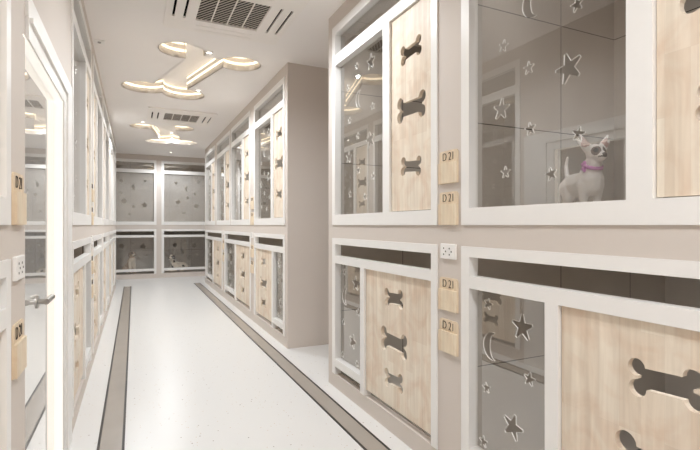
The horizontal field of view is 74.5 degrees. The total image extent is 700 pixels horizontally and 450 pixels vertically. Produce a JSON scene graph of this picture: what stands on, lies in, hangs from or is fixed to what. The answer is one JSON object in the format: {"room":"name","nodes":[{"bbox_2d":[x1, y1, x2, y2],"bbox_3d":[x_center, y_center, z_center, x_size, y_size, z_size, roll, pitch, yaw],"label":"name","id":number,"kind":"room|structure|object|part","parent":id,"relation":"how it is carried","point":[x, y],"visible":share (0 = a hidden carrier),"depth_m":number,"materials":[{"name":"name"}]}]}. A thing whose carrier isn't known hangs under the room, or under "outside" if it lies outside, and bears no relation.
{"room":"dog boarding kennel","nodes":[
{"label":"dog boarding kennel","id":0,"kind":"room"},
{"bbox_2d":[32,0,69,81],"bbox_3d":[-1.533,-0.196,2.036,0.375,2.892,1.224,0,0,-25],"label":"lintel","id":1,"kind":"object","parent":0,"point":[54,15],"depth_m":2.25,"materials":[{"name":"beige paint"}]},
{"bbox_2d":[23,0,71,449],"bbox_3d":[-1.381,0.228,2.079,0.104,2.044,1.258,0,0,-25],"label":"door","id":2,"kind":"structure","parent":1,"relation":"attached to","point":[48,90],"depth_m":2.15,"materials":[{"name":"white paint"}]},
{"bbox_3d":[-1.306,0.320,1.975,0.048,0.055,0.165,0,0,-25],"label":"handle","id":3,"kind":"part","parent":2,"relation":"part of","materials":[{"name":"metal"}]},
{"bbox_2d":[0,0,115,449],"bbox_3d":[-2.111,-0.196,3.655,0.045,2.892,12.412,0,0,-25],"label":"wall","id":4,"kind":"structure","parent":0,"point":[12,237],"depth_m":1.50,"materials":[{"name":"beige paint"}]},
{"bbox_2d":[0,0,10,224],"bbox_3d":[-1.180,-0.762,0.513,1.045,1.525,1.368,0,0,-25],"label":"upper cabinet","id":5,"kind":"object","parent":4,"relation":"attached to","point":[5,5],"visible":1,"depth_m":1.31,"materials":[{"name":"white paint"}]},
{"bbox_2d":[0,259,10,449],"bbox_3d":[-1.310,0.623,0.452,1.332,1.046,1.368,0,0,-25],"label":"kennel","id":6,"kind":"object","parent":4,"relation":"attached to","point":[5,265],"visible":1,"depth_m":1.31,"materials":[{"name":"white paint"}]},
{"bbox_2d":[12,255,24,281],"bbox_3d":[-1.048,0.135,1.455,0.013,0.075,0.118,0,0,-25],"label":"wall socket","id":7,"kind":"object","parent":4,"relation":"attached to","point":[18,262],"visible":1,"depth_m":1.42,"materials":[{"name":"white plastic"}]},
{"bbox_2d":[11,319,26,379],"bbox_3d":[-1.047,0.388,1.456,0.015,0.162,0.144,0,0,-25],"label":"number plaque","id":8,"kind":"object","parent":4,"relation":"attached to","point":[18,339],"visible":0.99,"depth_m":1.43,"materials":[{"name":"brown wood"}]},
{"bbox_3d":[-1.044,0.416,1.457,0.009,0.102,0.141,0,0,-25],"label":"plate","id":9,"kind":"part","parent":8,"relation":"part of","materials":[{"name":"brown wood"}]},
{"bbox_2d":[11,172,26,224],"bbox_3d":[-1.047,-0.081,1.456,0.015,0.162,0.144,0,0,-25],"label":"number plaque","id":10,"kind":"object","parent":4,"relation":"attached to","point":[18,197],"visible":0.99,"depth_m":1.43,"materials":[{"name":"brown wood"}]},
{"bbox_3d":[-1.044,-0.052,1.457,0.009,0.102,0.141,0,0,-25],"label":"plate","id":11,"kind":"part","parent":10,"relation":"part of","materials":[{"name":"brown wood"}]},
{"bbox_2d":[71,0,90,224],"bbox_3d":[-2.390,-0.762,3.090,1.045,1.525,1.325,0,0,-25],"label":"kennel frame","id":12,"kind":"structure","parent":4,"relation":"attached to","point":[80,39],"depth_m":3.41,"materials":[{"name":"white paint"}]},
{"bbox_3d":[-1.856,-0.649,3.083,0.006,1.150,0.756,0,0,-25],"label":"glass pane","id":13,"kind":"part","parent":12,"relation":"part of","materials":[{"name":"clear glass"}]},
{"bbox_3d":[-2.117,-0.654,3.677,0.022,1.142,0.381,0,0,-25],"label":"wood door","id":14,"kind":"part","parent":12,"relation":"part of","materials":[{"name":"brown wood"}]},
{"bbox_2d":[72,237,90,418],"bbox_3d":[-2.520,0.623,3.029,1.332,1.046,1.325,0,0,-25],"label":"kennel","id":15,"kind":"object","parent":4,"relation":"attached to","point":[81,249],"visible":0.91,"depth_m":3.29,"materials":[{"name":"white paint"}]},
{"bbox_3d":[-1.837,0.699,3.080,0.022,0.808,0.718,0,0,-25],"label":"wood door","id":16,"kind":"part","parent":15,"relation":"part of","materials":[{"name":"brown wood"}]},
{"bbox_2d":[91,278,93,297],"bbox_3d":[-2.242,0.547,4.002,0.015,0.162,0.144,0,0,-25],"label":"number plaque","id":17,"kind":"object","parent":4,"relation":"attached to","point":[92,284],"visible":0.99,"depth_m":3.94,"materials":[{"name":"brown wood"}]},
{"bbox_2d":[91,182,93,201],"bbox_3d":[-2.242,-0.285,4.002,0.015,0.162,0.144,0,0,-25],"label":"number plaque","id":18,"kind":"object","parent":4,"relation":"attached to","point":[92,190],"visible":0.99,"depth_m":3.94,"materials":[{"name":"brown wood"}]},
{"bbox_3d":[-2.239,-0.256,4.003,0.009,0.102,0.141,0,0,-25],"label":"plate","id":19,"kind":"part","parent":18,"relation":"part of","materials":[{"name":"brown wood"}]},
{"bbox_2d":[91,206,93,224],"bbox_3d":[-2.242,-0.081,4.002,0.015,0.162,0.144,0,0,-25],"label":"number plaque","id":20,"kind":"object","parent":4,"relation":"attached to","point":[92,213],"visible":0.98,"depth_m":3.94,"materials":[{"name":"brown wood"}]},
{"bbox_3d":[-2.239,-0.052,4.003,0.009,0.102,0.141,0,0,-25],"label":"plate","id":21,"kind":"part","parent":20,"relation":"part of","materials":[{"name":"brown wood"}]},
{"bbox_2d":[91,255,93,273],"bbox_3d":[-2.242,0.341,4.002,0.015,0.162,0.144,0,0,-25],"label":"number plaque","id":22,"kind":"object","parent":4,"relation":"attached to","point":[92,261],"visible":0.98,"depth_m":3.94,"materials":[{"name":"brown wood"}]},
{"bbox_3d":[-2.239,0.370,4.003,0.009,0.102,0.141,0,0,-25],"label":"plate","id":23,"kind":"part","parent":22,"relation":"part of","materials":[{"name":"brown wood"}]},
{"bbox_2d":[92,53,102,224],"bbox_3d":[-3.038,-0.762,4.470,1.045,1.525,1.325,0,0,-25],"label":"upper cabinet","id":24,"kind":"object","parent":4,"relation":"attached to","point":[97,94],"visible":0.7,"depth_m":4.56,"materials":[{"name":"white paint"}]},
{"bbox_3d":[-2.414,-0.654,4.308,0.022,1.142,0.381,0,0,-25],"label":"wood door","id":25,"kind":"part","parent":24,"relation":"part of","materials":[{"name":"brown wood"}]},
{"bbox_2d":[92,234,102,353],"bbox_3d":[-3.168,0.623,4.409,1.332,1.046,1.325,0,0,-25],"label":"kennel","id":26,"kind":"object","parent":4,"relation":"attached to","point":[97,246],"visible":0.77,"depth_m":4.77,"materials":[{"name":"white paint"}]},
{"bbox_3d":[-2.485,0.699,4.460,0.022,0.808,0.718,0,0,-25],"label":"wood door","id":27,"kind":"part","parent":26,"relation":"part of","materials":[{"name":"brown wood"}]},
{"bbox_2d":[103,96,108,224],"bbox_3d":[-3.665,-0.762,5.805,1.045,1.525,1.325,0,0,-25],"label":"upper cabinet","id":28,"kind":"object","parent":4,"relation":"attached to","point":[105,114],"visible":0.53,"depth_m":5.93,"materials":[{"name":"white paint"}]},
{"bbox_2d":[103,232,108,320],"bbox_3d":[-3.795,0.623,5.744,1.332,1.046,1.325,0,0,-25],"label":"kennel","id":29,"kind":"object","parent":4,"relation":"attached to","point":[106,235],"visible":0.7,"depth_m":6.10,"materials":[{"name":"white paint"}]},
{"bbox_3d":[-3.112,0.699,5.796,0.022,0.808,0.718,0,0,-25],"label":"wood door","id":30,"kind":"part","parent":29,"relation":"part of","materials":[{"name":"brown wood"}]},
{"bbox_2d":[104,231,112,302],"bbox_3d":[-4.411,0.623,7.057,1.332,1.046,1.325,0,0,-25],"label":"kennel","id":31,"kind":"object","parent":4,"relation":"attached to","point":[110,232],"visible":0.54,"depth_m":7.40,"materials":[{"name":"white paint"}]},
{"bbox_3d":[-3.728,0.699,7.108,0.022,0.808,0.718,0,0,-25],"label":"wood door","id":32,"kind":"part","parent":31,"relation":"part of","materials":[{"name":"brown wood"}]},
{"bbox_3d":[-3.832,0.622,7.329,0.052,1.044,1.325,0,0,-25],"label":"frame","id":33,"kind":"part","parent":31,"relation":"part of","materials":[{"name":"white paint"}]},
{"bbox_2d":[109,122,112,224],"bbox_3d":[-4.281,-0.762,7.118,1.045,1.525,1.325,0,0,-25],"label":"upper cabinet","id":34,"kind":"object","parent":4,"relation":"attached to","point":[110,130],"visible":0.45,"depth_m":7.23,"materials":[{"name":"white paint"}]},
{"bbox_2d":[113,138,115,224],"bbox_3d":[-4.887,-0.762,8.408,1.045,1.525,1.325,0,0,-25],"label":"upper cabinet","id":35,"kind":"object","parent":4,"relation":"attached to","point":[114,147],"visible":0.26,"depth_m":9.15,"materials":[{"name":"white paint"}]},
{"bbox_2d":[113,230,115,284],"bbox_3d":[-5.017,0.623,8.347,1.332,1.046,1.325,0,0,-25],"label":"kennel","id":36,"kind":"object","parent":4,"relation":"attached to","point":[114,231],"visible":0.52,"depth_m":8.73,"materials":[{"name":"white paint"}]},
{"bbox_3d":[-4.334,0.699,8.398,0.022,0.808,0.718,0,0,-25],"label":"wood door","id":37,"kind":"part","parent":36,"relation":"part of","materials":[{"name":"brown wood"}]},
{"bbox_2d":[116,153,204,279],"bbox_3d":[-4.420,-0.196,10.958,5.562,2.892,0.045,0,0,-25],"label":"wall","id":38,"kind":"structure","parent":0,"point":[158,226],"depth_m":10.88,"materials":[{"name":"beige paint"}]},
{"bbox_2d":[116,158,155,224],"bbox_3d":[-5.408,-0.762,11.038,1.368,1.525,1.045,0,0,-25],"label":"upper cabinet","id":39,"kind":"object","parent":38,"relation":"attached to","point":[135,178],"visible":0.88,"depth_m":11.55,"materials":[{"name":"white paint"}]},
{"bbox_2d":[116,229,155,274],"bbox_3d":[-5.469,0.623,11.168,1.368,1.046,1.332,0,0,-25],"label":"kennel","id":40,"kind":"object","parent":38,"relation":"attached to","point":[142,242],"visible":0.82,"depth_m":11.77,"materials":[{"name":"white paint"}]},
{"bbox_2d":[122,251,135,272],"bbox_3d":[-5.248,0.883,10.922,0.494,0.511,0.277,0,0,30],"label":"dog","id":41,"kind":"object","parent":40,"relation":"in","point":[130,264],"visible":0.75,"depth_m":10.82},
{"bbox_2d":[161,161,204,224],"bbox_3d":[-4.071,-0.762,11.666,1.368,1.525,1.045,0,0,-25],"label":"upper cabinet","id":42,"kind":"object","parent":38,"relation":"attached to","point":[182,183],"visible":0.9,"depth_m":12.03,"materials":[{"name":"white paint"}]},
{"bbox_2d":[161,229,204,272],"bbox_3d":[-4.132,0.623,11.796,1.368,1.046,1.332,0,0,-25],"label":"kennel","id":43,"kind":"object","parent":38,"relation":"attached to","point":[187,246],"visible":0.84,"depth_m":12.30,"materials":[{"name":"white paint"}]},
{"bbox_2d":[166,255,188,271],"bbox_3d":[-4.241,0.931,11.412,0.309,0.409,0.641,0,0,33],"label":"dog","id":44,"kind":"object","parent":43,"relation":"in","point":[174,264],"visible":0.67,"depth_m":11.24},
{"bbox_2d":[83,0,345,157],"bbox_3d":[-1.836,-1.654,5.455,5.562,0.025,15.438,0,0,-25],"label":"ceiling","id":45,"kind":"structure","parent":0,"point":[132,31],"depth_m":4.68,"materials":[{"name":"paint"}]},
{"bbox_2d":[93,39,104,44],"bbox_3d":[-2.241,-1.634,4.112,0.088,0.015,0.088,0,0,-25],"label":"ceiling sensor","id":46,"kind":"object","parent":45,"relation":"attached to","point":[97,41],"visible":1,"depth_m":4.10,"materials":[{"name":"white plastic"}]},
{"bbox_2d":[130,124,197,144],"bbox_3d":[-3.349,-1.731,8.446,1.014,0.178,1.885,0,0,-15],"label":"light","id":47,"kind":"object","parent":45,"relation":"attached to","point":[164,134],"visible":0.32,"depth_m":8.97,"materials":[{"name":"paint"}]},
{"bbox_3d":[-3.351,-1.812,8.446,1.000,0.015,1.869,0,0,-15],"label":"lid","id":48,"kind":"part","parent":47,"relation":"part of","materials":[{"name":"paint"}]},
{"bbox_2d":[147,107,217,126],"bbox_3d":[-2.562,-1.631,6.986,0.938,0.019,0.938,0,0,-25],"label":"ceiling vent","id":49,"kind":"object","parent":45,"relation":"in","point":[155,114],"visible":1,"depth_m":6.94,"materials":[{"name":"plastic"}]},
{"bbox_2d":[163,113,199,121],"bbox_3d":[-2.562,-1.631,6.986,0.501,0.010,0.475,0,0,-25],"label":"grille","id":50,"kind":"object","parent":49,"relation":"attached to","point":[166,116],"depth_m":7.00,"materials":[{"name":"plastic"}]},
{"bbox_2d":[122,42,260,99],"bbox_3d":[-1.827,-1.731,5.094,1.014,0.178,1.920,0,0,-39],"label":"light","id":51,"kind":"object","parent":45,"relation":"attached to","point":[176,82],"visible":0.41,"depth_m":5.24,"materials":[{"name":"paint"}]},
{"bbox_3d":[-1.827,-1.812,5.094,1.000,0.015,1.905,0,0,-39],"label":"lid","id":52,"kind":"part","parent":51,"relation":"part of","materials":[{"name":"paint"}]},
{"bbox_2d":[163,0,308,44],"bbox_3d":[-0.904,-1.631,3.532,0.938,0.019,0.938,0,0,-25],"label":"ceiling vent","id":53,"kind":"object","parent":45,"relation":"in","point":[260,21],"visible":1,"depth_m":3.61,"materials":[{"name":"plastic"}]},
{"bbox_2d":[195,0,270,30],"bbox_3d":[-0.904,-1.631,3.532,0.501,0.010,0.475,0,0,-25],"label":"grille","id":54,"kind":"object","parent":53,"relation":"attached to","point":[246,15],"depth_m":3.56,"materials":[{"name":"plastic"}]},
{"bbox_2d":[70,276,411,449],"bbox_3d":[-1.836,1.269,5.455,5.562,0.038,15.438,0,0,-25],"label":"floor","id":55,"kind":"structure","parent":0,"point":[196,380],"depth_m":3.60,"materials":[{"name":"stone"}]},
{"bbox_2d":[97,286,130,449],"bbox_3d":[-1.903,1.249,3.774,0.140,0.003,12.325,0,0,-25],"label":"trim","id":56,"kind":"structure","parent":55,"relation":"in","point":[113,422],"depth_m":3.48,"materials":[{"name":"grey tile"}]},
{"bbox_2d":[194,283,390,449],"bbox_3d":[-0.687,1.249,4.345,0.134,0.003,12.325,0,0,-25],"label":"trim","id":57,"kind":"structure","parent":55,"relation":"in","point":[367,440],"depth_m":3.49,"materials":[{"name":"grey tile"}]},
{"bbox_2d":[292,63,328,347],"bbox_3d":[0.301,-0.196,5.106,1.990,2.892,0.045,0,0,-25],"label":"wall","id":58,"kind":"structure","parent":0,"point":[310,84],"depth_m":4.75,"materials":[{"name":"beige paint"}]},
{"bbox_2d":[205,0,699,449],"bbox_3d":[-0.503,-0.196,4.424,0.045,2.892,12.438,0,0,-25],"label":"wall","id":59,"kind":"structure","parent":0,"point":[673,242],"depth_m":2.30,"materials":[{"name":"beige paint"}]},
{"bbox_2d":[205,145,214,224],"bbox_3d":[-2.376,-0.762,9.573,1.045,1.525,1.325,0,0,-25],"label":"upper cabinet","id":60,"kind":"object","parent":59,"relation":"attached to","point":[210,155],"visible":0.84,"depth_m":9.53,"materials":[{"name":"white paint"}]},
{"bbox_3d":[-2.910,-0.649,9.579,0.006,1.150,0.756,0,0,-25],"label":"glass pane","id":61,"kind":"part","parent":60,"relation":"part of","materials":[{"name":"clear glass"}]},
{"bbox_3d":[-2.809,-1.381,9.367,0.006,0.172,1.226,0,0,-25],"label":"transom pane","id":62,"kind":"part","parent":60,"relation":"part of","materials":[{"name":"clear glass"}]},
{"bbox_3d":[-2.649,-0.654,8.986,0.022,1.142,0.381,0,0,-25],"label":"wood door","id":63,"kind":"part","parent":60,"relation":"part of","materials":[{"name":"brown wood"}]},
{"bbox_2d":[205,230,222,289],"bbox_3d":[-2.081,0.623,9.283,1.332,1.046,2.100,0,0,-25],"label":"kennel","id":64,"kind":"object","parent":59,"relation":"attached to","point":[213,238],"visible":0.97,"depth_m":9.00,"materials":[{"name":"white paint"}]},
{"bbox_3d":[-2.870,0.658,9.493,0.006,0.744,0.948,0,0,-25],"label":"glass pane","id":65,"kind":"part","parent":64,"relation":"part of","materials":[{"name":"clear glass"}]},
{"bbox_3d":[-2.448,0.699,8.558,0.022,0.808,0.986,0,0,-25],"label":"wood door","id":66,"kind":"part","parent":64,"relation":"part of","materials":[{"name":"brown wood"}]},
{"bbox_2d":[216,131,229,224],"bbox_3d":[-1.744,-0.762,8.226,1.045,1.525,1.325,0,0,-25],"label":"upper cabinet","id":67,"kind":"object","parent":59,"relation":"attached to","point":[223,145],"visible":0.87,"depth_m":8.14,"materials":[{"name":"white paint"}]},
{"bbox_3d":[-2.278,-0.649,8.233,0.006,1.150,0.756,0,0,-25],"label":"glass pane","id":68,"kind":"part","parent":67,"relation":"part of","materials":[{"name":"clear glass"}]},
{"bbox_3d":[-2.177,-1.381,8.021,0.006,0.172,1.226,0,0,-25],"label":"transom pane","id":69,"kind":"part","parent":67,"relation":"part of","materials":[{"name":"glass"}]},
{"bbox_3d":[-2.017,-0.654,7.639,0.022,1.142,0.381,0,0,-25],"label":"wood door","id":70,"kind":"part","parent":67,"relation":"part of","materials":[{"name":"brown wood"}]},
{"bbox_2d":[224,231,250,310],"bbox_3d":[-1.130,0.623,7.258,1.332,1.046,1.950,0,0,-25],"label":"kennel","id":71,"kind":"object","parent":59,"relation":"attached to","point":[237,245],"visible":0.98,"depth_m":6.99,"materials":[{"name":"white paint"}]},
{"bbox_3d":[-1.911,0.658,7.450,0.006,0.744,0.835,0,0,-25],"label":"glass pane","id":72,"kind":"part","parent":71,"relation":"part of","materials":[{"name":"clear glass"}]},
{"bbox_3d":[-1.521,0.699,6.583,0.022,0.808,0.949,0,0,-25],"label":"wood door","id":73,"kind":"part","parent":71,"relation":"part of","materials":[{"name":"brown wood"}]},
{"bbox_2d":[231,111,249,224],"bbox_3d":[-1.144,-0.762,6.948,1.045,1.525,1.325,0,0,-25],"label":"kennel","id":74,"kind":"object","parent":59,"relation":"attached to","point":[240,133],"visible":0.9,"depth_m":6.79,"materials":[{"name":"white paint"}]},
{"bbox_3d":[-1.678,-0.649,6.954,0.006,1.150,0.756,0,0,-25],"label":"glass pane","id":75,"kind":"part","parent":74,"relation":"part of","materials":[{"name":"clear glass"}]},
{"bbox_3d":[-1.577,-1.381,6.742,0.006,0.172,1.226,0,0,-25],"label":"transom pane","id":76,"kind":"part","parent":74,"relation":"part of","materials":[{"name":"clear glass"}]},
{"bbox_3d":[-1.416,-0.654,6.361,0.022,1.142,0.381,0,0,-25],"label":"wood door","id":77,"kind":"part","parent":74,"relation":"part of","materials":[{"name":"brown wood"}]},
{"bbox_2d":[250,245,253,257],"bbox_3d":[-1.281,0.341,6.013,0.015,0.162,0.144,0,0,-25],"label":"number plaque","id":78,"kind":"object","parent":59,"relation":"attached to","point":[252,246],"visible":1,"depth_m":5.99,"materials":[{"name":"brown wood"}]},
{"bbox_2d":[250,260,253,273],"bbox_3d":[-1.281,0.547,6.013,0.015,0.162,0.144,0,0,-25],"label":"number plaque","id":79,"kind":"object","parent":59,"relation":"attached to","point":[252,262],"visible":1,"depth_m":5.99,"materials":[{"name":"brown wood"}]},
{"bbox_2d":[250,212,253,224],"bbox_3d":[-1.281,-0.081,6.013,0.015,0.162,0.144,0,0,-25],"label":"number plaque","id":80,"kind":"object","parent":59,"relation":"attached to","point":[252,214],"visible":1,"depth_m":5.99,"materials":[{"name":"brown wood"}]},
{"bbox_2d":[250,197,253,209],"bbox_3d":[-1.281,-0.285,6.013,0.015,0.162,0.144,0,0,-25],"label":"number plaque","id":81,"kind":"object","parent":59,"relation":"attached to","point":[252,198],"visible":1,"depth_m":5.99,"materials":[{"name":"brown wood"}]},
{"bbox_2d":[254,76,284,224],"bbox_3d":[-0.482,-0.762,5.540,1.045,1.525,1.326,0,0,-25],"label":"kennel","id":82,"kind":"object","parent":59,"relation":"attached to","point":[269,112],"visible":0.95,"depth_m":5.42,"materials":[{"name":"white paint"}]},
{"bbox_3d":[-1.017,-0.649,5.547,0.006,1.150,0.756,0,0,-25],"label":"glass pane","id":83,"kind":"part","parent":82,"relation":"part of","materials":[{"name":"clear glass"}]},
{"bbox_3d":[-0.916,-1.381,5.334,0.006,0.172,1.228,0,0,-25],"label":"transom pane","id":84,"kind":"part","parent":82,"relation":"part of","materials":[{"name":"clear glass"}]},
{"bbox_3d":[-0.755,-0.654,4.952,0.022,1.142,0.382,0,0,-25],"label":"wood door","id":85,"kind":"part","parent":82,"relation":"part of","materials":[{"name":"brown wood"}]},
{"bbox_2d":[254,233,284,336],"bbox_3d":[-0.352,0.623,5.601,1.332,1.046,1.326,0,0,-25],"label":"kennel","id":86,"kind":"object","parent":59,"relation":"attached to","point":[269,249],"visible":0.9,"depth_m":5.45,"materials":[{"name":"white paint"}]},
{"bbox_3d":[-1.023,0.699,5.524,0.022,0.808,0.775,0,0,-25],"label":"wood door","id":87,"kind":"part","parent":86,"relation":"part of","materials":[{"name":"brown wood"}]},
{"bbox_3d":[-0.738,0.658,4.952,0.006,0.744,0.385,0,0,-25],"label":"glass pane","id":88,"kind":"part","parent":86,"relation":"part of","materials":[{"name":"clear glass"}]},
{"bbox_2d":[332,0,437,224],"bbox_3d":[0.624,-0.762,3.182,1.045,1.525,1.368,0,0,-25],"label":"kennel","id":89,"kind":"object","parent":59,"relation":"attached to","point":[385,52],"visible":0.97,"depth_m":2.84,"materials":[{"name":"white paint"}]},
{"bbox_3d":[0.081,-0.649,3.208,0.006,1.150,0.756,0,0,-25],"label":"glass pane","id":90,"kind":"part","parent":89,"relation":"part of","materials":[{"name":"clear glass"}]},
{"bbox_3d":[0.352,-0.654,2.595,0.022,1.142,0.424,0,0,-25],"label":"wood door","id":91,"kind":"part","parent":89,"relation":"part of","materials":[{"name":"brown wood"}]},
{"bbox_2d":[332,238,437,449],"bbox_3d":[0.754,0.623,3.243,1.332,1.046,1.368,0,0,-25],"label":"kennel","id":92,"kind":"object","parent":59,"relation":"attached to","point":[385,293],"visible":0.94,"depth_m":2.87,"materials":[{"name":"white paint"}]},
{"bbox_3d":[0.014,0.658,3.351,0.006,0.744,0.441,0,0,-25],"label":"glass pane","id":93,"kind":"part","parent":92,"relation":"part of","materials":[{"name":"clear glass"}]},
{"bbox_3d":[0.280,0.699,2.747,0.022,0.808,0.760,0,0,-25],"label":"wood door","id":94,"kind":"part","parent":92,"relation":"part of","materials":[{"name":"brown wood"}]},
{"bbox_2d":[438,318,458,356],"bbox_3d":[0.482,0.547,2.258,0.015,0.162,0.144,0,0,-25],"label":"number plaque","id":95,"kind":"object","parent":59,"relation":"attached to","point":[448,333],"visible":1,"depth_m":2.24,"materials":[{"name":"brown wood"}]},
{"bbox_3d":[0.480,0.576,2.257,0.009,0.102,0.141,0,0,-25],"label":"plate","id":96,"kind":"part","parent":95,"relation":"part of","materials":[{"name":"brown wood"}]},
{"bbox_2d":[438,277,458,313],"bbox_3d":[0.482,0.341,2.258,0.015,0.162,0.144,0,0,-25],"label":"number plaque","id":97,"kind":"object","parent":59,"relation":"attached to","point":[448,292],"visible":1,"depth_m":2.24,"materials":[{"name":"brown wood"}]},
{"bbox_3d":[0.480,0.370,2.257,0.009,0.102,0.141,0,0,-25],"label":"plate","id":98,"kind":"part","parent":97,"relation":"part of","materials":[{"name":"brown wood"}]},
{"bbox_2d":[438,191,458,224],"bbox_3d":[0.482,-0.081,2.258,0.015,0.162,0.144,0,0,-25],"label":"number plaque","id":99,"kind":"object","parent":59,"relation":"attached to","point":[448,208],"visible":1,"depth_m":2.24,"materials":[{"name":"brown wood"}]},
{"bbox_3d":[0.480,-0.052,2.257,0.009,0.102,0.141,0,0,-25],"label":"plate","id":100,"kind":"part","parent":99,"relation":"part of","materials":[{"name":"brown wood"}]},
{"bbox_2d":[438,149,458,184],"bbox_3d":[0.482,-0.285,2.258,0.015,0.162,0.144,0,0,-25],"label":"number plaque","id":101,"kind":"object","parent":59,"relation":"attached to","point":[448,168],"visible":1,"depth_m":2.24,"materials":[{"name":"brown wood"}]},
{"bbox_3d":[0.480,-0.256,2.257,0.009,0.102,0.141,0,0,-25],"label":"plate","id":102,"kind":"part","parent":101,"relation":"part of","materials":[{"name":"brown wood"}]},
{"bbox_2d":[440,243,456,259],"bbox_3d":[0.483,0.130,2.259,0.013,0.075,0.118,0,0,-25],"label":"wall socket","id":103,"kind":"object","parent":59,"relation":"attached to","point":[447,251],"visible":1,"depth_m":2.25,"materials":[{"name":"white plastic"}]},
{"bbox_2d":[461,0,699,224],"bbox_3d":[1.286,-0.762,1.772,1.045,1.525,1.365,0,0,-25],"label":"kennel","id":104,"kind":"object","parent":59,"relation":"attached to","point":[537,76],"visible":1,"depth_m":2.19,"materials":[{"name":"white paint"}]},
{"bbox_3d":[0.744,-0.649,1.797,0.006,1.150,0.756,0,0,-25],"label":"glass pane","id":105,"kind":"part","parent":104,"relation":"part of","materials":[{"name":"clear glass"}]},
{"bbox_2d":[559,134,609,202],"bbox_3d":[0.989,-0.196,1.940,0.144,0.342,0.296,0,0,1],"label":"chihuahua","id":106,"kind":"object","parent":104,"relation":"in","point":[589,181],"visible":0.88,"depth_m":1.86,"materials":[{"name":"white fur"}]},
{"bbox_3d":[1.014,-0.654,1.185,0.022,1.142,0.421,0,0,-25],"label":"wood door","id":107,"kind":"part","parent":104,"relation":"part of","materials":[{"name":"brown wood"}]},
{"bbox_2d":[461,246,699,449],"bbox_3d":[1.496,0.623,1.871,1.508,1.046,1.365,0,0,-25],"label":"kennel","id":108,"kind":"object","parent":59,"relation":"attached to","point":[560,351],"visible":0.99,"depth_m":1.71,"materials":[{"name":"white paint"}]},
{"bbox_3d":[0.677,0.658,1.940,0.006,0.744,0.441,0,0,-25],"label":"glass pane","id":109,"kind":"part","parent":108,"relation":"part of","materials":[{"name":"clear glass"}]},
{"bbox_3d":[0.942,0.699,1.337,0.022,0.808,0.758,0,0,-25],"label":"wood door","id":110,"kind":"part","parent":108,"relation":"part of","materials":[{"name":"brown wood"}]}
]}

